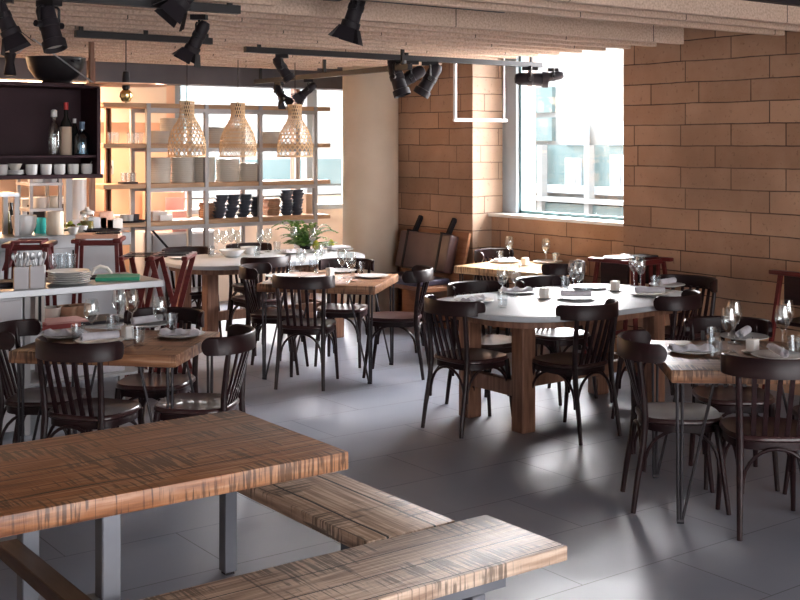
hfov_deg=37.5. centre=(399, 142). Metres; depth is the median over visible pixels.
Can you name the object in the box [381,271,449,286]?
seat cushion
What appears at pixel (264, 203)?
serving board
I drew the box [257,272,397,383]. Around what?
table
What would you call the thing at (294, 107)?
rattan pendant
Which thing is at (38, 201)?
container
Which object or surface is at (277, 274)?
plate
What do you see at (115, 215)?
food container
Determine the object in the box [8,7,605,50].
ceiling baffle
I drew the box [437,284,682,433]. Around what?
table
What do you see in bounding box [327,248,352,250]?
plate
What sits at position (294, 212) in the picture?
bowl
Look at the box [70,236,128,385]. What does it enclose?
high chair
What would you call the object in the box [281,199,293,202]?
bowl
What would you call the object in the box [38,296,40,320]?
book
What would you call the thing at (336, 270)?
plate
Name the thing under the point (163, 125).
dinner plate
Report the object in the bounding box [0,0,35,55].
track spotlight
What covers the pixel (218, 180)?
dinner plate
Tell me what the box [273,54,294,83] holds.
track spotlight
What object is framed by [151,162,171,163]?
dinner plate
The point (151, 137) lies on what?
dinner plate
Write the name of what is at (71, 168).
cup
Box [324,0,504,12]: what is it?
ceiling baffle
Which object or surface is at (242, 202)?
bowl
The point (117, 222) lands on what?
food container
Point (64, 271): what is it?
dinner plate
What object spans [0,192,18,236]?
shelf
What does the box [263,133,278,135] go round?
dinner plate
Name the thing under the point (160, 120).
dinner plate
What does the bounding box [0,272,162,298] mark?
countertop
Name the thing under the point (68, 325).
folder
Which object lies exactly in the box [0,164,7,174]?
cup
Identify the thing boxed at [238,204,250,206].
bowl
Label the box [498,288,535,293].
plate
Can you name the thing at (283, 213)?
bowl
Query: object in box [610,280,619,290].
candle
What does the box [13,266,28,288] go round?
box
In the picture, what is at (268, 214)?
serving board
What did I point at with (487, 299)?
plate
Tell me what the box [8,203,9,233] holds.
oil bottle
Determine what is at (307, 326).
bentwood chair
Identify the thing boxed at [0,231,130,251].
countertop
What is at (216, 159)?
dinner plate
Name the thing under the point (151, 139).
dinner plate
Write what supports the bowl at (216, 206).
on the bowl at (216, 209)
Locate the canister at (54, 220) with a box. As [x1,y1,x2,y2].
[46,211,63,234]
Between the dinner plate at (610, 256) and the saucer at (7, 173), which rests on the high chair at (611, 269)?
the dinner plate at (610, 256)
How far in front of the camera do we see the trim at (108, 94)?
12.68 m
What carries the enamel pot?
on the counter at (94, 256)
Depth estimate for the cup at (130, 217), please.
11.66 m
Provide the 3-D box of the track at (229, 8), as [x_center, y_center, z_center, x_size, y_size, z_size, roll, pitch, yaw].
[-1.439,-0.927,5.996,1.400,0.455,0.044,0,0,-36]
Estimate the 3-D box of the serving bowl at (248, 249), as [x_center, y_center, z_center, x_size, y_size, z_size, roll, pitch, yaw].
[-1.415,1.006,11.056,0.165,0.068,0.165,0,0,-36]
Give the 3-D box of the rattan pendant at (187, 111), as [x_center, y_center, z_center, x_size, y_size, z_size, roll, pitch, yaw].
[-1.880,-0.515,10.416,0.338,1.282,0.336,0,0,-36]
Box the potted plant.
[271,220,338,248]
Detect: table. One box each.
[0,410,347,599]
[9,328,219,442]
[159,249,364,337]
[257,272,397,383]
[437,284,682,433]
[454,260,586,355]
[650,340,799,523]
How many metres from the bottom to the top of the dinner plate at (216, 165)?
0.021 m
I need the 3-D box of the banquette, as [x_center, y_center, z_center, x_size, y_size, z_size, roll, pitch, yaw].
[0.194,1.265,11.542,0.571,1.070,0.950,0,0,-36]
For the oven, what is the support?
on the range
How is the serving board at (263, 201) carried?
on the serving board at (264, 203)
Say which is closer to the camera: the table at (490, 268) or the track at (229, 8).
the track at (229, 8)
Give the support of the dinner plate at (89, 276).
on the dinner plate at (48, 279)
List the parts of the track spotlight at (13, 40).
barn door, stem, barn door, barn door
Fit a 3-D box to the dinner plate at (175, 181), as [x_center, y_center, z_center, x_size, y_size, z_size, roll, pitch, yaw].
[-2.232,0.394,12.143,0.242,0.021,0.242,0,0,-36]
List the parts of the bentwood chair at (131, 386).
leg, leg, seat, seat frame, backrest, leg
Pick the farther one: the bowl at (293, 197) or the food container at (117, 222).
the bowl at (293, 197)
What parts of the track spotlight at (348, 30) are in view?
barn door, barn door, barn door, barn door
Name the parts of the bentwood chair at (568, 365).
leg, leg, seat frame, seat, leg, backrest, leg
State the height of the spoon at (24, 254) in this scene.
0.216 m
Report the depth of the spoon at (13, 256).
7.29 m
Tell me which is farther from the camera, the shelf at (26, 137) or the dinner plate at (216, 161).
the dinner plate at (216, 161)
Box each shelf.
[0,42,102,179]
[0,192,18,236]
[16,179,62,216]
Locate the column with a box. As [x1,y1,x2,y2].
[343,66,397,320]
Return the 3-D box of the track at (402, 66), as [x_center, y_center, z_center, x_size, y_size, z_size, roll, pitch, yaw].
[-0.694,-0.877,10.825,0.044,0.555,2.855,0,0,-33]
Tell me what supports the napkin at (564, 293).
on the plate at (557, 296)
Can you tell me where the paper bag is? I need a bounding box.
[302,193,311,213]
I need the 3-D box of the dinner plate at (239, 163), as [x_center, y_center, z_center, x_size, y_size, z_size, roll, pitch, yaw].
[-1.613,0.222,12.599,0.242,0.021,0.242,0,0,-36]
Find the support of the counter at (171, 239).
on the floor
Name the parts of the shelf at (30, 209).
post, post, post, post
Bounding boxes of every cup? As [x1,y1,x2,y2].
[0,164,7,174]
[25,164,37,174]
[40,164,51,174]
[53,164,65,174]
[67,164,78,173]
[81,164,91,173]
[120,214,127,220]
[126,214,133,220]
[131,214,139,220]
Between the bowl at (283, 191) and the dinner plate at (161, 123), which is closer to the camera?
the dinner plate at (161, 123)
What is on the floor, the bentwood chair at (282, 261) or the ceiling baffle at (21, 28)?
the bentwood chair at (282, 261)
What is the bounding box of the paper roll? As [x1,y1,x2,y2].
[72,179,86,225]
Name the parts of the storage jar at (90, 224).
lid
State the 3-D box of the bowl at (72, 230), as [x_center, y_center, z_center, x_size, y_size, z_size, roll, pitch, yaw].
[-2.527,0.675,9.120,0.090,0.050,0.090,0,0,-36]
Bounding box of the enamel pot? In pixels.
[34,217,45,233]
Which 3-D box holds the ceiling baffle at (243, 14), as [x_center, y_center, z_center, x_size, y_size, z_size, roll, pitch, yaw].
[-1.989,-0.953,6.321,9.900,0.395,0.055,0,0,-36]
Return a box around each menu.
[0,279,12,287]
[95,231,119,233]
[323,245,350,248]
[624,254,657,257]
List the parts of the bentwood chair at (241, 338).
leg, seat, seat frame, leg, backrest, leg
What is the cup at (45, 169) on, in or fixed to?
on the shelf at (26, 137)
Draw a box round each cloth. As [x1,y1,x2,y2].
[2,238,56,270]
[91,265,112,274]
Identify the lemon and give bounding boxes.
[312,240,319,249]
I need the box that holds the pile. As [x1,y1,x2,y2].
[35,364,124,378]
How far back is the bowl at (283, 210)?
12.78 m
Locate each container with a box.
[27,179,42,182]
[33,196,48,207]
[43,179,56,182]
[49,196,57,207]
[83,216,106,227]
[94,211,113,227]
[107,218,122,227]
[114,214,128,230]
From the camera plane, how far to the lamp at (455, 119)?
10.78 m
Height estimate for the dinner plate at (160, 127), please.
0.021 m
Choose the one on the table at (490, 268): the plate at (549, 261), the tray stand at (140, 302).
the plate at (549, 261)
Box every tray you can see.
[81,314,123,325]
[83,228,120,231]
[123,219,144,222]
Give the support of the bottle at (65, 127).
on the shelf at (26, 137)
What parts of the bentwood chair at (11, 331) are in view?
leg, leg, backrest, seat frame, seat, leg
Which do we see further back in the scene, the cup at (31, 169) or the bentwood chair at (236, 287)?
the bentwood chair at (236, 287)
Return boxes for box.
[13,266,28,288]
[29,265,45,287]
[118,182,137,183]
[151,211,166,220]
[158,214,172,220]
[164,210,186,231]
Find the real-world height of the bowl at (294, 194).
0.040 m
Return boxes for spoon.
[11,253,15,266]
[18,252,21,266]
[22,252,25,266]
[30,252,33,266]
[36,252,40,265]
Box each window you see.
[181,86,341,208]
[502,56,622,220]
[536,48,622,216]
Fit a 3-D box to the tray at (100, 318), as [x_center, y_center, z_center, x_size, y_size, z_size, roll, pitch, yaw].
[-2.056,1.175,7.827,0.380,0.020,0.300,0,0,-36]
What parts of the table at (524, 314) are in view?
leg, leg, leg, leg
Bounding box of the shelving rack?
[95,102,329,308]
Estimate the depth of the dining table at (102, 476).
3.77 m
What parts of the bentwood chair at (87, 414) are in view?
leg, backrest, seat, seat frame, leg, leg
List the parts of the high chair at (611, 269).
leg, panel, arm rail, leg, leg, panel, arm rail, rail, leg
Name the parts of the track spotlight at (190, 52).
barn door, barn door, stem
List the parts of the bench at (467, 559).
leg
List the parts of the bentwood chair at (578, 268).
backrest, leg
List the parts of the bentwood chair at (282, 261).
leg, leg, seat frame, seat, backrest, leg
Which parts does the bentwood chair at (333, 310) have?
leg, leg, seat, backrest, seat frame, leg, leg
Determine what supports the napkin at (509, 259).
on the plate at (490, 260)
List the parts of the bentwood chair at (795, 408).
leg, seat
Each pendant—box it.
[85,40,166,102]
[168,101,205,156]
[219,102,256,156]
[277,104,312,156]
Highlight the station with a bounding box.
[0,272,162,435]
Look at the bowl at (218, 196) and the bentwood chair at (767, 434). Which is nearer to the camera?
the bentwood chair at (767, 434)
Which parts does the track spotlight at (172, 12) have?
barn door, barn door, barn door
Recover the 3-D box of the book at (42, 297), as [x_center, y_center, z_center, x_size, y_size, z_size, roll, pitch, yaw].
[-2.340,1.080,7.618,0.022,0.210,0.200,0,0,-36]
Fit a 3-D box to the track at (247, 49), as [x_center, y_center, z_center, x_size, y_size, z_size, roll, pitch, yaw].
[0.055,-0.922,9.893,3.070,0.465,0.044,0,0,-36]
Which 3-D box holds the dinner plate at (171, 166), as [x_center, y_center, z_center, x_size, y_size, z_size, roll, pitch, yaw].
[-2.232,0.243,12.148,0.242,0.021,0.242,0,0,-36]
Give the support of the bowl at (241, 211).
on the bowl at (238, 214)
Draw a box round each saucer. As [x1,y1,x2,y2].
[7,170,23,171]
[7,173,24,174]
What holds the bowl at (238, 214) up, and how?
on the shelving rack
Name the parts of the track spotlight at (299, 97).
barn door, stem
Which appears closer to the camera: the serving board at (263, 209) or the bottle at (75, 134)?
the bottle at (75, 134)
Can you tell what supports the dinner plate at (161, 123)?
on the dinner plate at (163, 125)
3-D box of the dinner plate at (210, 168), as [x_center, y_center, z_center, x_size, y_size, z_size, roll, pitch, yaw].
[-2.045,0.265,12.280,0.242,0.021,0.242,0,0,-36]
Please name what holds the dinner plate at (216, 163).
on the dinner plate at (216, 165)
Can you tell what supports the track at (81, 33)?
hanging from the ceiling
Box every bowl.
[8,164,21,169]
[11,215,36,235]
[25,56,85,82]
[45,306,60,317]
[56,304,79,316]
[67,227,78,233]
[68,303,90,316]
[76,225,87,231]
[212,214,224,217]
[213,201,226,204]
[213,211,225,214]
[214,204,226,207]
[214,207,226,210]
[215,195,228,197]
[215,198,227,201]
[219,248,244,257]
[224,213,236,217]
[225,204,237,207]
[225,210,236,213]
[227,198,238,200]
[227,201,239,204]
[227,207,239,210]
[228,194,239,197]
[236,213,248,216]
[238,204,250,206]
[238,210,250,212]
[239,194,251,197]
[239,197,251,200]
[239,207,250,209]
[240,200,252,203]
[240,246,257,253]
[279,196,291,199]
[280,193,292,195]
[280,205,293,208]
[280,208,292,211]
[280,211,292,214]
[281,190,293,192]
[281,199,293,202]
[281,202,293,205]
[291,211,302,214]
[292,190,303,192]
[292,193,303,195]
[292,196,302,198]
[292,208,302,210]
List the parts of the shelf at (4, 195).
post, post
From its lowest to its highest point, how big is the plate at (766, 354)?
0.020 m
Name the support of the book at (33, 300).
on the station
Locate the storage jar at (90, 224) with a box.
[80,207,93,228]
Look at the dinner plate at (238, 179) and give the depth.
12.50 m
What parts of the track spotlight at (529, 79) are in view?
stem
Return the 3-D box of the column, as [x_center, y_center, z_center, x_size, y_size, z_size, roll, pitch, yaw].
[-0.306,0.325,12.250,0.580,2.950,0.580,0,0,-36]
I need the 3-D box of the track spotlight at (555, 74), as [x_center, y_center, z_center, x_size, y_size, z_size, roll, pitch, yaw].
[1.402,-0.620,10.894,0.217,0.151,0.148,0,0,0]
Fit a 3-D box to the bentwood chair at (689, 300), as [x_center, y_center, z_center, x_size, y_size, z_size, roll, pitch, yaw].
[1.698,1.385,7.708,0.522,0.833,0.470,0,0,36]
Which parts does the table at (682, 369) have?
leg, leg, leg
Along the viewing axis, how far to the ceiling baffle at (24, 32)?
9.59 m
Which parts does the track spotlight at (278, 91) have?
barn door, barn door, barn door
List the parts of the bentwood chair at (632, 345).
leg, leg, backrest, seat frame, seat, leg, leg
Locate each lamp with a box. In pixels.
[4,49,22,75]
[453,58,507,121]
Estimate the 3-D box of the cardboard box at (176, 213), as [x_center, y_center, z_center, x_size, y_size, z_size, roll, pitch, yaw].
[-2.390,0.830,12.588,0.180,0.220,0.200,0,0,-36]
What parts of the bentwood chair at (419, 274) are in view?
leg, leg, seat, seat frame, backrest, leg, leg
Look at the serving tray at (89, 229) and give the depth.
9.37 m
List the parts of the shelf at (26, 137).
panel, hanging post, panel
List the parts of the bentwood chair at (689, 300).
leg, leg, backrest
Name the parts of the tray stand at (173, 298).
rail, leg, leg, leg, leg, rail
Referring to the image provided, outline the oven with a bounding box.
[8,195,63,216]
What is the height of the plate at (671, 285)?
0.020 m
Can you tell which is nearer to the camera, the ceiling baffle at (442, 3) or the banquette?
the ceiling baffle at (442, 3)
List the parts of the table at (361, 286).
leg, leg, leg, leg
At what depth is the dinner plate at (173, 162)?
12.05 m
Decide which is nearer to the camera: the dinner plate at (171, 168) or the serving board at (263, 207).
the dinner plate at (171, 168)
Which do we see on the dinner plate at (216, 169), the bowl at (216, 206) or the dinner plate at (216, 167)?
the dinner plate at (216, 167)
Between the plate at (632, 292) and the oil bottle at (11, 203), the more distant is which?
the oil bottle at (11, 203)
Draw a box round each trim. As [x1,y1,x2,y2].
[0,80,165,122]
[488,213,622,226]
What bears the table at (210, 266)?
on the floor
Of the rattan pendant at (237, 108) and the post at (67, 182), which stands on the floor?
the post at (67, 182)
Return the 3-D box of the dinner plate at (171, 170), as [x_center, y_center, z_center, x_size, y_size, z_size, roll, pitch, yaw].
[-2.230,0.286,12.142,0.242,0.021,0.242,0,0,-36]
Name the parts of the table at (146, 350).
leg, leg, leg, leg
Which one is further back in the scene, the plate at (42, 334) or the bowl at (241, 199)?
the bowl at (241, 199)
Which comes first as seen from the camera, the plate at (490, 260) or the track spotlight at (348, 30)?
the track spotlight at (348, 30)
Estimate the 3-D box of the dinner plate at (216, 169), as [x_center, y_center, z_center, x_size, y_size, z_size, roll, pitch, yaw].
[-1.821,0.286,12.447,0.242,0.021,0.242,0,0,-36]
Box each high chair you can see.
[1,240,61,386]
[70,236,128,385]
[585,254,673,374]
[762,269,799,388]
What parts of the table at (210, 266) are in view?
leg, leg, leg, leg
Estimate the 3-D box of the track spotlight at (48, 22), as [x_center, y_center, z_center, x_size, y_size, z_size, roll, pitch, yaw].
[-1.708,-0.569,5.786,0.158,0.263,0.163,0,0,-8]
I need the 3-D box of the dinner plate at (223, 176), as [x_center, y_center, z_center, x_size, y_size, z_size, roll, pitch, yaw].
[-1.817,0.351,12.446,0.242,0.021,0.242,0,0,-36]
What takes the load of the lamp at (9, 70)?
on the shelf at (26, 137)
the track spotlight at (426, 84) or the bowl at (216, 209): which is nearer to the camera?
the track spotlight at (426, 84)
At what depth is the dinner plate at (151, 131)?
11.87 m
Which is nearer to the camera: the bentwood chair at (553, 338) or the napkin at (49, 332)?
the napkin at (49, 332)
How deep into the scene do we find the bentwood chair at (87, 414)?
5.79 m
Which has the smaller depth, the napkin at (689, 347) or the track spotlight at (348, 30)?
the napkin at (689, 347)
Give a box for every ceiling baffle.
[0,30,496,59]
[0,34,243,49]
[0,37,378,59]
[0,40,441,64]
[0,43,421,65]
[0,46,386,66]
[0,49,351,67]
[0,52,336,68]
[0,54,316,70]
[6,2,630,48]
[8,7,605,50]
[11,13,581,52]
[13,18,559,54]
[14,0,656,46]
[15,22,537,56]
[20,27,516,58]
[197,0,275,5]
[324,0,504,12]
[372,0,784,35]
[458,0,799,31]
[543,0,799,25]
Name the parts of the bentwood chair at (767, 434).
leg, leg, seat, backrest, seat frame, leg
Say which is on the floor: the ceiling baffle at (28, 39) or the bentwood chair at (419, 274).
the bentwood chair at (419, 274)
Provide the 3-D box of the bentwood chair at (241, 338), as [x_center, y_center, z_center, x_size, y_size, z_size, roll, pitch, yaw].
[-1.013,1.385,6.120,0.522,0.833,0.470,0,0,8]
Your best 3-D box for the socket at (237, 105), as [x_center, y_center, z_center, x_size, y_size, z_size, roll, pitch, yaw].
[-1.471,-0.298,10.718,0.052,0.130,0.052,0,0,-36]
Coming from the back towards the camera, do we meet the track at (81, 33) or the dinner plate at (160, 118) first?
the dinner plate at (160, 118)
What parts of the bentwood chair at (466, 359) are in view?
leg, backrest, leg, seat, seat frame, leg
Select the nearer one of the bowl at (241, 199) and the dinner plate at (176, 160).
the dinner plate at (176, 160)
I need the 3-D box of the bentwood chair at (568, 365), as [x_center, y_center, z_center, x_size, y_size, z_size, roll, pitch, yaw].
[1.080,1.385,7.301,0.470,0.833,0.522,0,0,-39]
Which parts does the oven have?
door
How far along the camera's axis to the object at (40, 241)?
8.34 m
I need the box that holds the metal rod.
[33,39,93,82]
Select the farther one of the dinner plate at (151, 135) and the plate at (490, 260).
the dinner plate at (151, 135)
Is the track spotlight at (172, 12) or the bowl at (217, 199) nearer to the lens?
the track spotlight at (172, 12)
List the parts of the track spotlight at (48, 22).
stem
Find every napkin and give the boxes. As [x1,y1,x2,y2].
[44,329,86,336]
[80,330,119,340]
[130,314,162,324]
[159,328,201,335]
[281,248,302,252]
[460,294,485,301]
[493,257,515,261]
[500,286,532,291]
[560,290,591,296]
[635,287,664,292]
[657,277,676,284]
[669,343,714,351]
[735,326,751,337]
[766,343,788,357]
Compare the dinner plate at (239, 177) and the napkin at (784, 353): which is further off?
the dinner plate at (239, 177)
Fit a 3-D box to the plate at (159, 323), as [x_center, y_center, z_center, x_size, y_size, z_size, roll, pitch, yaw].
[-1.472,1.055,6.867,0.260,0.020,0.260,0,0,-36]
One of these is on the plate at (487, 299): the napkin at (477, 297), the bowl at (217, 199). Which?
the napkin at (477, 297)
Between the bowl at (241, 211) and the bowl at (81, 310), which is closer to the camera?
the bowl at (81, 310)
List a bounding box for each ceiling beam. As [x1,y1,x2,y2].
[0,57,342,90]
[193,0,683,44]
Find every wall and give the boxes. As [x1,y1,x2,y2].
[0,85,342,309]
[342,91,342,202]
[398,56,535,328]
[492,217,622,351]
[623,28,799,395]
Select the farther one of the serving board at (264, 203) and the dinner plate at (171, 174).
the serving board at (264, 203)
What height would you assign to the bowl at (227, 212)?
0.040 m
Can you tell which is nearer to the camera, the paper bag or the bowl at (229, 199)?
the bowl at (229, 199)
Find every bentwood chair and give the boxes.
[0,319,92,444]
[35,336,144,438]
[115,307,203,427]
[153,324,255,421]
[162,246,221,336]
[225,242,281,330]
[227,254,290,355]
[239,262,308,374]
[272,274,338,390]
[314,258,373,367]
[362,265,432,379]
[421,294,511,438]
[445,280,511,415]
[474,248,513,333]
[515,275,597,405]
[532,298,621,445]
[540,259,584,354]
[611,289,701,418]
[617,329,730,514]
[657,274,717,401]
[684,316,779,490]
[715,352,799,540]
[782,405,798,494]
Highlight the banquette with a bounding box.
[375,215,470,330]
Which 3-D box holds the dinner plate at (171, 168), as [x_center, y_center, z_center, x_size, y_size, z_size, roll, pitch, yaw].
[-2.232,0.265,12.148,0.242,0.021,0.242,0,0,-36]
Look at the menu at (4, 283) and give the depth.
7.36 m
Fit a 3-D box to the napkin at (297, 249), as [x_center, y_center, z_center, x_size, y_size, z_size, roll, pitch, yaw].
[-1.007,1.011,11.106,0.101,0.037,0.220,0,0,44]
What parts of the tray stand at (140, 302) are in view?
rail, leg, leg, leg, leg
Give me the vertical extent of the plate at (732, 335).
0.020 m
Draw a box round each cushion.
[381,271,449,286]
[395,230,458,273]
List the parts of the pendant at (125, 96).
lamp shade, bulb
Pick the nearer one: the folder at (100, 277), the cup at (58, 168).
the folder at (100, 277)
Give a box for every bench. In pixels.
[140,515,566,599]
[219,472,454,575]
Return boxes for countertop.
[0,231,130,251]
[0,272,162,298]
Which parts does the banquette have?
leg, seat panel, panel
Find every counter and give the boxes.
[0,231,130,369]
[135,228,213,308]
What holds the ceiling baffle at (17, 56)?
hanging from the ceiling
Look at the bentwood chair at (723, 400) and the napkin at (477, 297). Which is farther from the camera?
the napkin at (477, 297)
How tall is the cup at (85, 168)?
0.078 m
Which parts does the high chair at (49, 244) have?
leg, arm rail, leg, rail, leg, arm rail, leg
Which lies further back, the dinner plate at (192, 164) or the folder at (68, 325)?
the dinner plate at (192, 164)
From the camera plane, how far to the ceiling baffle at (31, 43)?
10.02 m
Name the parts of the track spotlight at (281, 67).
stem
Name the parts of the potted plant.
pot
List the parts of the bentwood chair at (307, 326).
leg, leg, backrest, seat frame, seat, leg, leg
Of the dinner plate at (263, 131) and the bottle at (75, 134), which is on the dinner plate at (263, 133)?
the dinner plate at (263, 131)
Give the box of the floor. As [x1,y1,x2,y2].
[0,293,799,599]
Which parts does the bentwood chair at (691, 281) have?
leg, leg, seat frame, seat, backrest, leg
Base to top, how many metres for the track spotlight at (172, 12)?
0.334 m
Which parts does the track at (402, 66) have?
rail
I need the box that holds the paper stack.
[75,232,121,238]
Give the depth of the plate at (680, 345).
5.94 m
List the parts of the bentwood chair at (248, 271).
leg, backrest, leg, seat frame, seat, leg, leg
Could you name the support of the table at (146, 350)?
on the floor
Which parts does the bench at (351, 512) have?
leg, leg, seat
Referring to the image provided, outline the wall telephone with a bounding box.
[101,160,113,174]
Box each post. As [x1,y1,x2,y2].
[64,81,71,227]
[87,58,94,216]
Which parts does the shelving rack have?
post, post, post, shelf rail, post, post, post, shelf rail, shelf rail, shelf rail, shelf rail, shelf rail, post, post, post, post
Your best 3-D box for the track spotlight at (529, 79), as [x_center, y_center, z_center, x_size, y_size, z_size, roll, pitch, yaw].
[1.192,-0.600,10.723,0.308,0.197,0.213,0,0,0]
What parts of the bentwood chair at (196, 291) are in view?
leg, backrest, seat, seat frame, leg, leg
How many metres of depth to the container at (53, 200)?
11.22 m
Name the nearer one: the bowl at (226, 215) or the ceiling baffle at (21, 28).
the ceiling baffle at (21, 28)
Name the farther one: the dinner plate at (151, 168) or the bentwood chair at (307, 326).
the dinner plate at (151, 168)
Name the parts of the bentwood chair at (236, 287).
leg, seat, backrest, seat frame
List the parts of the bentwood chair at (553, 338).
backrest, leg, leg, seat frame, seat, leg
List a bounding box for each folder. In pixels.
[42,316,88,324]
[42,322,80,330]
[95,274,139,280]
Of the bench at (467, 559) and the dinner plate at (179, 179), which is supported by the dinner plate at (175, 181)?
the dinner plate at (179, 179)
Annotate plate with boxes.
[41,330,89,338]
[46,268,89,274]
[46,278,89,282]
[47,271,90,276]
[47,273,90,278]
[47,279,90,284]
[48,275,91,280]
[64,221,81,230]
[75,336,124,343]
[125,320,169,327]
[151,131,169,132]
[151,133,168,134]
[151,135,168,136]
[151,137,168,138]
[151,139,168,140]
[151,141,169,143]
[151,157,170,159]
[151,160,170,161]
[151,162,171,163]
[151,164,170,165]
[151,166,170,167]
[151,168,170,169]
[151,170,170,171]
[151,172,170,174]
[151,174,170,176]
[151,176,170,178]
[151,179,170,180]
[151,181,170,182]
[157,329,204,338]
[160,118,182,119]
[160,120,176,121]
[160,122,183,124]
[160,124,181,126]
[160,127,181,128]
[167,256,181,258]
[171,157,194,158]
[171,159,194,161]
[171,161,194,163]
[171,163,194,165]
[171,166,194,167]
[171,168,194,169]
[171,170,194,171]
[171,172,194,173]
[171,174,194,175]
[171,176,194,177]
[171,178,193,180]
[171,180,194,182]
[194,165,214,167]
[194,178,214,179]
[195,167,214,169]
[209,127,224,128]
[209,129,226,130]
[215,179,237,181]
[216,159,238,160]
[216,161,238,162]
[216,163,238,164]
[216,165,238,166]
[216,167,238,168]
[216,169,238,170]
[216,171,238,172]
[216,173,238,174]
[216,175,238,177]
[216,177,238,179]
[238,179,256,180]
[239,163,256,164]
[239,165,256,166]
[239,167,256,168]
[239,169,256,170]
[239,171,256,172]
[239,173,256,174]
[239,175,256,176]
[239,177,256,178]
[263,131,279,133]
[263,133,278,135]
[263,135,280,137]
[263,137,277,139]
[265,273,296,277]
[279,251,306,253]
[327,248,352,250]
[334,268,356,272]
[356,273,387,278]
[454,296,493,302]
[490,260,519,262]
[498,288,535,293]
[533,259,562,263]
[556,295,595,300]
[572,284,607,289]
[603,255,633,258]
[631,291,668,296]
[649,282,684,287]
[666,344,717,354]
[719,332,768,340]
[751,350,799,358]
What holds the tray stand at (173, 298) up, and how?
on the floor
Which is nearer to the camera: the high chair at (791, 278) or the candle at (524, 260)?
the high chair at (791, 278)
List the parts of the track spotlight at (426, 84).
stem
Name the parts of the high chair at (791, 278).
leg, arm rail, seat, panel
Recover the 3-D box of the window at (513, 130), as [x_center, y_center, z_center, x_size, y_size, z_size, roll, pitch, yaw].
[1.623,-0.192,10.791,0.100,1.744,1.964,0,0,-36]
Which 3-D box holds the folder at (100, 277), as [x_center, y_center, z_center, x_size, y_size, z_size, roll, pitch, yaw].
[-1.865,0.889,7.806,0.280,0.022,0.220,0,0,-11]
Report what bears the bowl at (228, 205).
on the bowl at (229, 209)
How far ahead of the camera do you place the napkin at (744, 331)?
6.37 m
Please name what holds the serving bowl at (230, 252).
on the table at (210, 266)
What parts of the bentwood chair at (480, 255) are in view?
backrest, leg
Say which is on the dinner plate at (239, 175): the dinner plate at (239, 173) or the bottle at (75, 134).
the dinner plate at (239, 173)
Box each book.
[30,296,37,318]
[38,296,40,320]
[41,296,44,322]
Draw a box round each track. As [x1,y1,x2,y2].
[62,0,240,13]
[74,26,212,44]
[244,44,542,67]
[254,49,411,83]
[744,0,799,6]
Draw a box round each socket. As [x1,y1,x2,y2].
[122,71,129,88]
[235,103,240,116]
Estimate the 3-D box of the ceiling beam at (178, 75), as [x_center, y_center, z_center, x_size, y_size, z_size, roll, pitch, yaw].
[-4.564,-0.875,10.488,10.700,0.550,0.300,0,0,-36]
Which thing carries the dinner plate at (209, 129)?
on the dinner plate
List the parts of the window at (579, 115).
post, post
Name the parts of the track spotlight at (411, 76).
stem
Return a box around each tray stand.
[119,252,158,376]
[148,251,196,373]
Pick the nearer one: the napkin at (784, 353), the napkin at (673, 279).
the napkin at (784, 353)
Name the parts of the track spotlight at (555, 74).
stem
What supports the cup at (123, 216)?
on the serving tray at (140, 220)
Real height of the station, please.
0.900 m
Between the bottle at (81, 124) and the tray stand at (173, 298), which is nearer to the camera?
the tray stand at (173, 298)
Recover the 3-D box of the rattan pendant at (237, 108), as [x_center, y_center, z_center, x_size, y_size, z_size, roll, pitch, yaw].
[-1.471,-0.513,10.718,0.338,1.285,0.336,0,0,-36]
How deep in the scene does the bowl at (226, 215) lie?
12.37 m
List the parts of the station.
drawer, door, leg, leg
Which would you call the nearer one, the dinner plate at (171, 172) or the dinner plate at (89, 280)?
the dinner plate at (89, 280)
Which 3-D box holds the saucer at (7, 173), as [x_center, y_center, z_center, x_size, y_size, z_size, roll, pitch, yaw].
[-2.843,0.230,8.713,0.136,0.014,0.136,0,0,-36]
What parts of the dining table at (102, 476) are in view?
leg, leg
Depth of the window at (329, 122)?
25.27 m
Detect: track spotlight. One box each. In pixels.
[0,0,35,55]
[33,0,67,53]
[152,0,193,31]
[172,14,209,67]
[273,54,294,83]
[273,82,293,108]
[290,79,316,106]
[328,0,365,45]
[387,60,410,97]
[404,61,425,85]
[413,62,441,98]
[514,66,548,87]
[547,67,563,81]
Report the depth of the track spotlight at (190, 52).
6.92 m
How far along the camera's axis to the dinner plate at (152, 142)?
11.89 m
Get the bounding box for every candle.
[121,324,133,338]
[326,267,333,275]
[521,257,528,265]
[539,287,548,297]
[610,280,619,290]
[746,337,758,352]
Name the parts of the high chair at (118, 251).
leg, arm rail, leg, rail, leg, arm rail, leg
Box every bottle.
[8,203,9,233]
[9,202,12,233]
[48,109,59,127]
[60,102,71,154]
[72,119,78,154]
[79,122,84,128]
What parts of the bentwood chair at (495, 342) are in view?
leg, backrest, leg, leg, seat, seat frame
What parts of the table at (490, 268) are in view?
leg, leg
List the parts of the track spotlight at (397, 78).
stem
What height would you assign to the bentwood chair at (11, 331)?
0.833 m
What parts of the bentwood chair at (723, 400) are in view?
leg, leg, backrest, seat frame, seat, leg, leg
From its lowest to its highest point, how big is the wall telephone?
0.150 m
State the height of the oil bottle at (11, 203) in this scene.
0.240 m
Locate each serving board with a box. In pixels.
[263,198,279,200]
[263,201,280,202]
[263,203,279,204]
[263,205,279,206]
[263,207,280,208]
[263,209,279,210]
[263,211,278,212]
[263,213,278,215]

